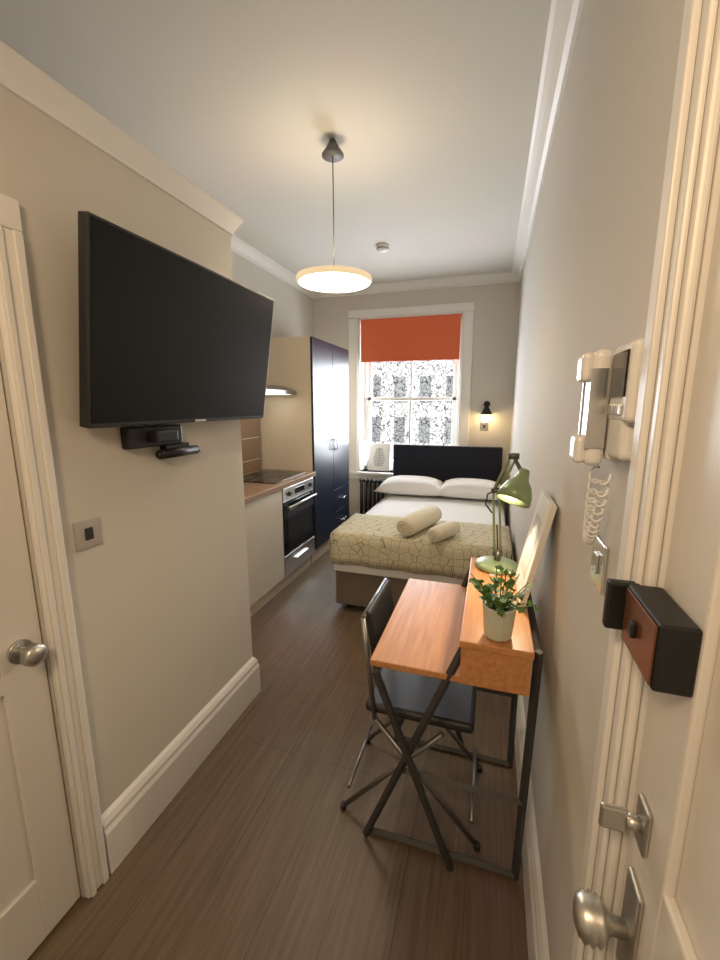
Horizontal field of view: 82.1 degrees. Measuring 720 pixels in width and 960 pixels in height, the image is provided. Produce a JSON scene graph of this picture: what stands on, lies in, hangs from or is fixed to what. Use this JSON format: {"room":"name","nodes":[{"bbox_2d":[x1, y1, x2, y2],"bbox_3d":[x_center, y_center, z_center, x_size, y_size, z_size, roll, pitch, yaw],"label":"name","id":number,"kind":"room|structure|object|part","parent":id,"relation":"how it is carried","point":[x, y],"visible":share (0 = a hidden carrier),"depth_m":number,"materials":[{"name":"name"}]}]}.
{"room":"studio apartment","nodes":[
{"label":"studio apartment","id":0,"kind":"room"},
{"bbox_2d":[0,86,252,897],"bbox_3d":[-1.379,0.182,0.977,0.949,2.289,2.440,3,11,17],"label":"wall","id":1,"kind":"structure","parent":0,"point":[161,606],"depth_m":1.35,"materials":[{"name":"paint"}]},
{"bbox_2d":[0,369,79,959],"bbox_3d":[-0.970,0.425,0.709,0.111,1.893,0.832,3,11,17],"label":"bathroom door","id":2,"kind":"structure","parent":1,"relation":"in","point":[39,884],"depth_m":1.09,"materials":[{"name":"white wood"}]},
{"bbox_2d":[0,193,108,897],"bbox_3d":[-0.964,0.392,0.701,0.028,1.977,0.984,3,11,17],"label":"trim","id":3,"kind":"structure","parent":1,"relation":"attached to","point":[17,324],"depth_m":1.09,"materials":[{"name":"white"}]},
{"bbox_2d":[72,516,102,551],"bbox_3d":[-0.799,0.158,1.219,0.010,0.086,0.086,3,11,17],"label":"light switch","id":4,"kind":"object","parent":1,"relation":"attached to","point":[88,532],"visible":1,"depth_m":1.21,"materials":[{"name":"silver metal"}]},
{"bbox_2d":[0,40,242,235],"bbox_3d":[-1.353,-0.912,0.790,0.988,0.070,2.480,3,11,17],"label":"crown molding","id":5,"kind":"structure","parent":1,"relation":"attached to","point":[20,77],"depth_m":1.17,"materials":[{"name":"white"}]},
{"bbox_2d":[78,211,273,459],"bbox_3d":[-0.598,-0.424,1.528,0.145,0.661,0.925,3,11,17],"label":"tv","id":6,"kind":"object","parent":1,"relation":"attached to","point":[165,337],"visible":1,"depth_m":1.32,"materials":[{"name":"black plastic"}]},
{"bbox_2d":[101,510,549,959],"bbox_3d":[0.157,0.876,2.960,1.760,0.210,4.095,3,11,17],"label":"baseboard","id":7,"kind":"structure","parent":1,"relation":"attached to","point":[129,817],"depth_m":1.51,"materials":[{"name":"white"}]},
{"bbox_2d":[232,252,312,472],"bbox_3d":[-1.411,-0.372,2.613,0.140,2.790,5.960,3,11,17],"label":"wall","id":8,"kind":"structure","parent":0,"point":[292,309],"depth_m":4.11,"materials":[{"name":"paint"}]},
{"bbox_2d":[231,0,584,298],"bbox_3d":[-0.293,-1.621,1.913,2.270,0.080,5.470,3,11,17],"label":"crown molding","id":9,"kind":"structure","parent":8,"relation":"attached to","point":[564,15],"depth_m":2.26,"materials":[{"name":"white"}]},
{"bbox_2d":[0,0,550,283],"bbox_3d":[-0.262,-1.728,1.996,2.550,0.100,5.960,3,11,17],"label":"ceiling","id":10,"kind":"structure","parent":0,"point":[429,106],"depth_m":1.80,"materials":[{"name":"paint"}]},
{"bbox_2d":[296,138,371,292],"bbox_3d":[-0.136,-1.360,2.111,0.398,0.665,0.398,3,11,17],"label":"pendant lamp","id":11,"kind":"object","parent":10,"relation":"hanging from","point":[333,278],"visible":1,"depth_m":2.08,"materials":[{"name":"grey"}]},
{"bbox_2d":[376,243,388,252],"bbox_3d":[0.188,-1.916,3.427,0.110,0.045,0.110,3,11,17],"label":"smoke detector","id":12,"kind":"object","parent":10,"relation":"attached to","point":[381,248],"visible":1,"depth_m":3.39,"materials":[{"name":"white plastic"}]},
{"bbox_2d":[27,549,527,959],"bbox_3d":[-0.262,1.115,2.517,2.550,0.100,5.960,3,11,17],"label":"floor","id":13,"kind":"structure","parent":0,"point":[257,856],"depth_m":1.44,"materials":[{"name":"brown wood"}]},
{"bbox_2d":[240,385,316,616],"bbox_3d":[-0.918,0.124,3.040,0.598,1.660,1.714,3,11,17],"label":"kitchenette","id":14,"kind":"object","parent":13,"relation":"on","point":[279,504],"visible":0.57,"depth_m":3.28,"materials":[{"name":"beige"}]},
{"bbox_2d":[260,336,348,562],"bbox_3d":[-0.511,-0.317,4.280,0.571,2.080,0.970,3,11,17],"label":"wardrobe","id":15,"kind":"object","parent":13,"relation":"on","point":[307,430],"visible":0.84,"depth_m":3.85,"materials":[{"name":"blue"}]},
{"bbox_2d":[356,478,387,513],"bbox_3d":[0.300,0.304,4.901,0.720,0.634,0.106,3,11,17],"label":"radiator","id":16,"kind":"object","parent":13,"relation":"on","point":[369,498],"visible":0.21,"depth_m":4.92,"materials":[{"name":"grey metal"}]},
{"bbox_2d":[340,578,482,851],"bbox_3d":[0.218,0.829,1.569,0.509,0.802,0.348,3,11,17],"label":"chair","id":17,"kind":"object","parent":13,"relation":"on","point":[410,695],"visible":0.66,"depth_m":1.47,"materials":[{"name":"grey metal"}]},
{"bbox_2d":[328,444,513,608],"bbox_3d":[0.642,0.312,3.679,1.313,1.060,1.969,3,11,17],"label":"bed","id":18,"kind":"object","parent":13,"relation":"on","point":[366,549],"visible":0.79,"depth_m":3.06,"materials":[{"name":"beige fabric"}]},
{"bbox_2d":[328,513,513,578],"bbox_3d":[0.451,0.470,3.037,1.282,0.219,0.596,3,11,17],"label":"throw","id":19,"kind":"object","parent":18,"relation":"on","point":[367,541],"depth_m":2.84,"materials":[{"name":"beige fabric"}]},
{"bbox_2d":[396,505,460,542],"bbox_3d":[0.527,0.303,2.941,0.366,0.140,0.498,7,13,35],"label":"rolls","id":20,"kind":"object","parent":18,"relation":"on","point":[408,525],"visible":1,"depth_m":2.82,"materials":[{"name":"beige fabric"}]},
{"bbox_2d":[363,557,543,880],"bbox_3d":[0.317,0.802,1.496,0.518,0.886,0.662,3,11,17],"label":"desk","id":21,"kind":"object","parent":13,"relation":"on","point":[434,629],"visible":0.84,"depth_m":1.26,"materials":[{"name":"brown wood"}]},
{"bbox_2d":[475,453,531,574],"bbox_3d":[0.506,0.124,1.474,0.170,0.448,0.314,3,11,17],"label":"desk lamp","id":22,"kind":"object","parent":21,"relation":"on","point":[517,490],"depth_m":1.46,"materials":[{"name":"green metal"}]},
{"bbox_2d":[468,565,540,641],"bbox_3d":[0.375,0.320,1.088,0.178,0.203,0.153,3,11,17],"label":"potted plant","id":23,"kind":"object","parent":21,"relation":"on","point":[499,613],"visible":1,"depth_m":1.07,"materials":[{"name":"green plant"}]},
{"bbox_2d":[515,490,556,606],"bbox_3d":[0.559,0.211,1.331,0.082,0.324,0.240,3,11,17],"label":"picture","id":24,"kind":"object","parent":21,"relation":"on","point":[545,510],"visible":0.86,"depth_m":1.26,"materials":[{"name":"white"}]},
{"bbox_2d":[313,282,520,517],"bbox_3d":[0.576,-0.785,4.864,2.270,2.790,0.300,3,11,17],"label":"wall","id":25,"kind":"structure","parent":0,"point":[496,312],"depth_m":4.42,"materials":[{"name":"paint"}]},
{"bbox_2d":[349,469,392,479],"bbox_3d":[0.557,-0.043,4.923,1.410,0.090,0.255,3,11,17],"label":"window sill","id":26,"kind":"structure","parent":25,"relation":"attached to","point":[364,474],"depth_m":4.96,"materials":[{"name":"white"}]},
{"bbox_2d":[368,443,390,470],"bbox_3d":[0.236,-0.280,5.046,0.270,0.330,0.082,3,11,17],"label":"picture","id":27,"kind":"object","parent":26,"relation":"on","point":[379,453],"visible":1,"depth_m":5.04,"materials":[{"name":"white paper"}]},
{"bbox_2d":[348,302,474,471],"bbox_3d":[0.575,-1.005,4.802,1.390,1.845,0.320,3,11,17],"label":"window","id":28,"kind":"structure","parent":25,"relation":"in","point":[356,366],"depth_m":4.74,"materials":[{"name":"white wood"}]},
{"bbox_2d":[361,314,461,426],"bbox_3d":[0.551,-1.220,4.688,1.130,1.210,0.058,3,11,17],"label":"roller blind","id":29,"kind":"object","parent":28,"relation":"attached to","point":[433,337],"visible":0.94,"depth_m":4.59,"materials":[{"name":"orange fabric"}]},
{"bbox_3d":[0.608,-0.982,4.915,1.160,1.760,0.097,3,11,17],"label":"window sash","id":30,"kind":"part","parent":28,"relation":"part of","materials":[{"name":"white wood"}]},
{"bbox_2d":[480,422,488,429],"bbox_3d":[1.349,-0.583,4.487,0.086,0.086,0.010,3,11,17],"label":"light switch","id":31,"kind":"object","parent":25,"relation":"attached to","point":[483,425],"visible":1,"depth_m":4.49,"materials":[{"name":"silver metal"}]},
{"bbox_2d":[481,401,491,413],"bbox_3d":[1.343,-0.768,4.383,0.120,0.140,0.145,3,11,17],"label":"lamp","id":32,"kind":"object","parent":25,"relation":"attached to","point":[486,410],"visible":1,"depth_m":4.35,"materials":[{"name":"black metal"}]},
{"bbox_2d":[505,0,719,959],"bbox_3d":[0.887,-0.241,1.899,0.140,2.790,5.960,3,11,17],"label":"wall","id":33,"kind":"structure","parent":0,"point":[585,286],"depth_m":0.95,"materials":[{"name":"paint"}]},
{"bbox_2d":[590,535,608,594],"bbox_3d":[0.427,0.148,0.743,0.010,0.086,0.086,3,11,17],"label":"light switch","id":34,"kind":"object","parent":33,"relation":"attached to","point":[600,550],"visible":0.91,"depth_m":0.73,"materials":[{"name":"silver metal"}]},
{"bbox_2d":[569,338,644,544],"bbox_3d":[0.376,-0.040,0.645,0.068,0.323,0.160,3,11,17],"label":"phone","id":35,"kind":"object","parent":33,"relation":"attached to","point":[610,381],"visible":0.98,"depth_m":0.65,"materials":[{"name":"white plastic"},{"name":"dark glass"},{"name":"brushed steel"}]},
{"bbox_2d":[571,0,719,959],"bbox_3d":[0.286,0.427,0.125,0.161,2.115,1.010,3,11,17],"label":"trim","id":36,"kind":"structure","parent":33,"relation":"attached to","point":[695,115],"depth_m":0.48,"materials":[{"name":"white paint"}]},
{"bbox_2d":[602,578,639,629],"bbox_3d":[0.329,0.157,0.521,0.036,0.063,0.015,3,11,17],"label":"keep","id":37,"kind":"object","parent":36,"relation":"attached to","point":[616,589],"depth_m":0.52,"materials":[{"name":"black metal"}]},
{"bbox_2d":[572,196,719,959],"bbox_3d":[0.221,0.463,0.152,0.107,2.018,0.832,3,11,17],"label":"entry door","id":38,"kind":"structure","parent":33,"relation":"in","point":[669,905],"depth_m":0.43,"materials":[{"name":"white wood"}]},
{"label":"outside","id":39,"kind":"structure","parent":0,"visible":0},
{"bbox_2d":[372,360,453,459],"bbox_3d":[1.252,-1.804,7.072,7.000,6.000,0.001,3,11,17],"label":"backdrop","id":40,"kind":"structure","parent":39,"point":[431,421],"depth_m":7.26,"materials":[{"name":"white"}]}
]}

